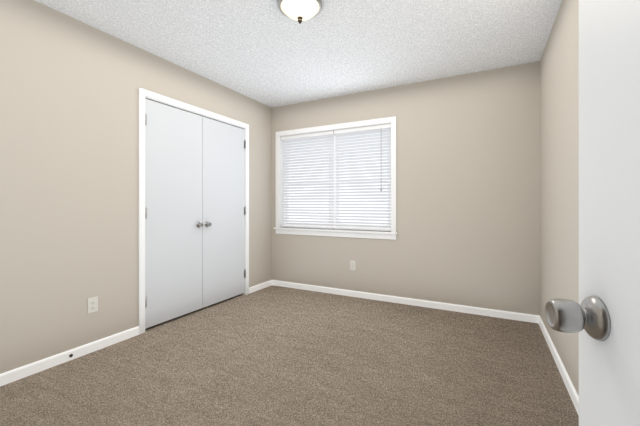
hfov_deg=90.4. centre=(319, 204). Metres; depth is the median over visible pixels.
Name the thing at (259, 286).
baseboard
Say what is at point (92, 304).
electrical outlet
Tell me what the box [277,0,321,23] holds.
lamp
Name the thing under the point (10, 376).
baseboard
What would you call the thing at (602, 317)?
entry door
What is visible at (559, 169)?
wall
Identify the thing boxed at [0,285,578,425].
floor
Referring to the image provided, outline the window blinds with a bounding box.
[281,124,390,230]
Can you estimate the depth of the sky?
4.18 m
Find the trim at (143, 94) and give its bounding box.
[138,88,248,334]
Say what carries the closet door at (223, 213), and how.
in the wall at (69, 86)
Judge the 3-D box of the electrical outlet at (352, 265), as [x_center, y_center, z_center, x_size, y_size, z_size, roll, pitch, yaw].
[0.394,0.725,3.820,0.070,0.114,0.009,0,0,28]
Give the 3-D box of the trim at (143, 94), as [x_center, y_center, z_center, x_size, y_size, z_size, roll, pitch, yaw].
[-1.264,0.051,3.349,0.136,2.097,1.405,0,0,28]
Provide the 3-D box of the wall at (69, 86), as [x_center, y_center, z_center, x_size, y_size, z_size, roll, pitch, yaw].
[-1.547,-0.120,2.828,0.120,2.440,3.810,0,0,28]
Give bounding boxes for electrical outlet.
[88,296,97,313]
[350,260,355,269]
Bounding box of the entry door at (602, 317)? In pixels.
[545,0,639,425]
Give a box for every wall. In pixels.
[0,0,271,373]
[279,61,539,315]
[540,0,578,395]
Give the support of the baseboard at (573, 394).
attached to the wall at (559, 169)
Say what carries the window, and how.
in the wall at (468, 188)
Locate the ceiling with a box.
[35,0,561,107]
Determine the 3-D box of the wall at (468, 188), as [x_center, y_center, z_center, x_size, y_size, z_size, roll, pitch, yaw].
[0.776,-0.120,3.704,2.940,2.440,0.140,0,0,28]
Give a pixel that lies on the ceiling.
(268, 53)
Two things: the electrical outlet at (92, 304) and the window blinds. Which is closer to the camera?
the electrical outlet at (92, 304)
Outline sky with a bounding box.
[289,132,387,224]
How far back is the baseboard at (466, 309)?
3.46 m
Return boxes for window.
[274,116,397,239]
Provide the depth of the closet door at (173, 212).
3.00 m
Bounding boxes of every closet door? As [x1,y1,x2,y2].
[145,99,202,328]
[202,117,245,307]
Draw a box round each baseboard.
[0,326,138,385]
[249,280,271,293]
[272,280,538,322]
[538,316,578,415]

